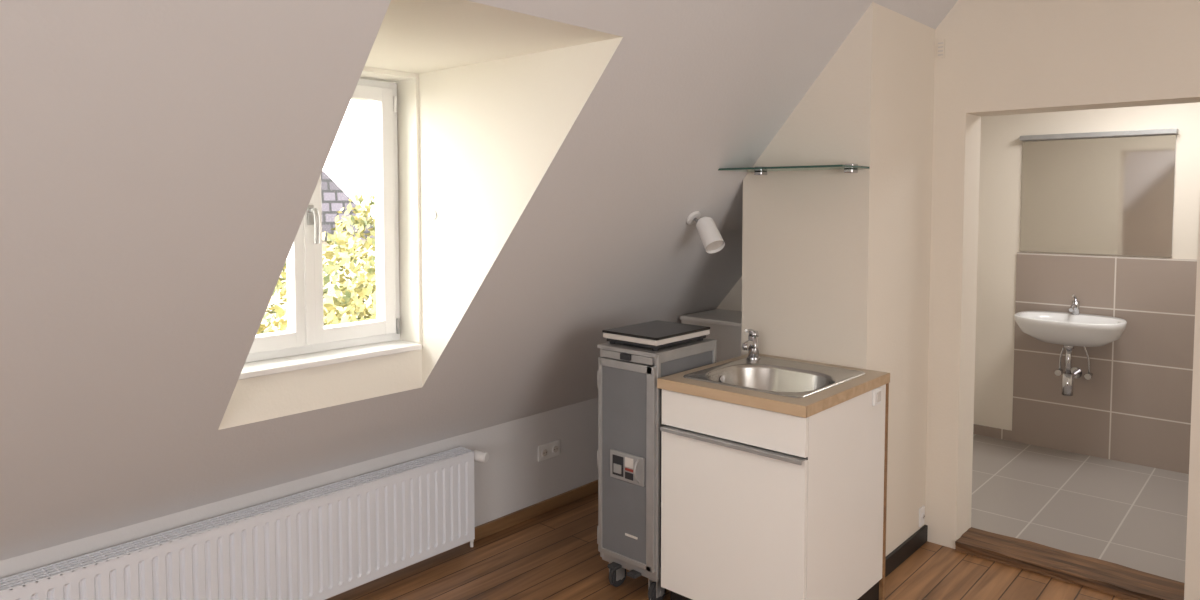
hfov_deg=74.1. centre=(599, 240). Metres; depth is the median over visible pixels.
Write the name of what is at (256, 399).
wall
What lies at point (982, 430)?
baseboard
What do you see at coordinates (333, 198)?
roof
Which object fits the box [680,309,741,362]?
niche ledge
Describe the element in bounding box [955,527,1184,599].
threshold
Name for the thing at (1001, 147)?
wall
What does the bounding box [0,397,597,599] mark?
wall
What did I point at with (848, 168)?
glass shelf
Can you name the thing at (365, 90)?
window
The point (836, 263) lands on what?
wall
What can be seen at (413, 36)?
ceiling
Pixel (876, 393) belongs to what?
socket
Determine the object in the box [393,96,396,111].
hinge
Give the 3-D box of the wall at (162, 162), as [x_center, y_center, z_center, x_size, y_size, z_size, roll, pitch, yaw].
[-1.071,-0.096,1.812,1.826,2.122,6.452,3,4,42]
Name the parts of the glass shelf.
glass plate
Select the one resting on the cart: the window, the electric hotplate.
the electric hotplate
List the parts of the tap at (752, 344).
spout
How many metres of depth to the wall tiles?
4.75 m
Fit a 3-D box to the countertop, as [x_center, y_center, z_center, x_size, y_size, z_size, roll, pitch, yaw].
[0.663,0.528,3.002,0.603,0.036,0.671,3,4,42]
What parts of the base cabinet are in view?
door, drawer, panel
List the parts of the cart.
door frame, corner post, door panel, door frame, door frame, latch plate, rail, plate, latch handle, door frame, corner post, plate, rail, corner post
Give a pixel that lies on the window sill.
(323, 358)
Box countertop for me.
[661,354,886,405]
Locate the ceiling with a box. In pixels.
[365,0,621,73]
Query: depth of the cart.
3.07 m
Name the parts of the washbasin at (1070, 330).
valve knob, bowl, valve knob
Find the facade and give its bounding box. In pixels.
[261,240,371,331]
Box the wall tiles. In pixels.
[1012,252,1196,473]
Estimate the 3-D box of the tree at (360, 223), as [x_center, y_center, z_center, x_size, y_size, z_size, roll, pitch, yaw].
[-3.853,2.889,15.609,4.675,7.785,4.440,2,4,34]
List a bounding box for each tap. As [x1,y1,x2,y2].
[742,329,759,359]
[1069,295,1079,314]
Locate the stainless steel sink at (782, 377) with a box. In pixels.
[683,356,864,397]
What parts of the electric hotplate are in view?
glass, casing, casing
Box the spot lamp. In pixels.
[686,211,724,252]
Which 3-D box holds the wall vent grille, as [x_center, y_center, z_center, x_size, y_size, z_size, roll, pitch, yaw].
[1.508,-0.848,3.517,0.030,0.080,0.008,3,4,42]
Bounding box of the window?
[249,79,395,353]
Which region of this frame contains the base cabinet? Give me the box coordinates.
[657,354,889,599]
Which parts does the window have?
left sash bottom, sash, meeting strip, handle, lever, sash, right sash bottom, sash, frame, sash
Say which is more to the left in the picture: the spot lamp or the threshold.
the spot lamp
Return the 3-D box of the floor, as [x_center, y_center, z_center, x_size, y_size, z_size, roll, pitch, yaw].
[0.836,1.558,1.328,5.433,0.120,8.370,3,4,42]
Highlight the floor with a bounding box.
[326,434,1188,599]
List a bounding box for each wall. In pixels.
[0,0,957,560]
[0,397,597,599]
[218,66,421,429]
[419,37,622,386]
[716,0,1199,599]
[741,2,934,555]
[973,102,1199,430]
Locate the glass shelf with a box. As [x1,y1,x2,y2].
[718,164,869,174]
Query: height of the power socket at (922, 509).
0.085 m
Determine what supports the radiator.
attached to the wall at (513, 479)
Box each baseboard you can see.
[474,480,597,540]
[885,525,927,576]
[973,424,1011,440]
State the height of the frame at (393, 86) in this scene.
1.003 m
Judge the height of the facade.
6.600 m
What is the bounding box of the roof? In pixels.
[321,170,374,240]
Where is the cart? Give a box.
[597,338,716,599]
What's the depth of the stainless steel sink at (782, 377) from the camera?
3.14 m
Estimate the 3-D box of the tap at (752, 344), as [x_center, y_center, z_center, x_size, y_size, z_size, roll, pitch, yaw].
[0.619,0.430,3.252,0.054,0.134,0.172,1,3,20]
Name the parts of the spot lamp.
mount plate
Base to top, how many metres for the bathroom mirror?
0.732 m
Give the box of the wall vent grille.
[937,39,944,57]
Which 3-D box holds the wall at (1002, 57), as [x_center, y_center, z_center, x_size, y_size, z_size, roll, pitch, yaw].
[2.322,0.136,2.974,5.333,2.550,0.207,3,4,42]
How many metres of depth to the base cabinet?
2.79 m
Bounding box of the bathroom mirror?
[1020,128,1178,256]
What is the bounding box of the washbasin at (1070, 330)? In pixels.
[1014,295,1126,395]
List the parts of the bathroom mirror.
light rail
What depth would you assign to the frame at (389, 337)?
2.88 m
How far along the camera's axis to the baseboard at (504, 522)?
3.91 m
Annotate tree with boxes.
[256,231,376,334]
[325,193,375,325]
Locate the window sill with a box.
[238,340,421,379]
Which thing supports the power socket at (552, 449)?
attached to the wall at (513, 479)
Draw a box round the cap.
[430,210,436,219]
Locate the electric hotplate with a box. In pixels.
[602,320,709,350]
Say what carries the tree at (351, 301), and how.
on the ground
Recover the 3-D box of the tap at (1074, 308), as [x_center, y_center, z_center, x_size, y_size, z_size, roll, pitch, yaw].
[2.855,0.389,4.790,0.040,0.127,0.144,3,4,42]
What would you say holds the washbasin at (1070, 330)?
attached to the wall tiles
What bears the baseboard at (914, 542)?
attached to the wall at (836, 263)
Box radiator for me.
[0,447,488,599]
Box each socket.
[538,440,559,461]
[872,387,880,405]
[919,505,924,526]
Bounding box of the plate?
[307,205,313,224]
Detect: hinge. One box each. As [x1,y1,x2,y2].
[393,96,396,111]
[396,318,399,333]
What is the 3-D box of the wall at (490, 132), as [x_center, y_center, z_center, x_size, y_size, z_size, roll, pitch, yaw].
[-0.361,-0.020,2.816,1.248,1.202,0.100,3,4,42]
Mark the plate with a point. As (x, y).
(310, 218)
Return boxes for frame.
[245,334,392,362]
[389,82,399,340]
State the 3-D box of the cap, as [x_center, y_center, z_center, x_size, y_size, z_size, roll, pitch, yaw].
[-0.625,-0.095,2.980,0.040,0.040,0.006,3,4,42]

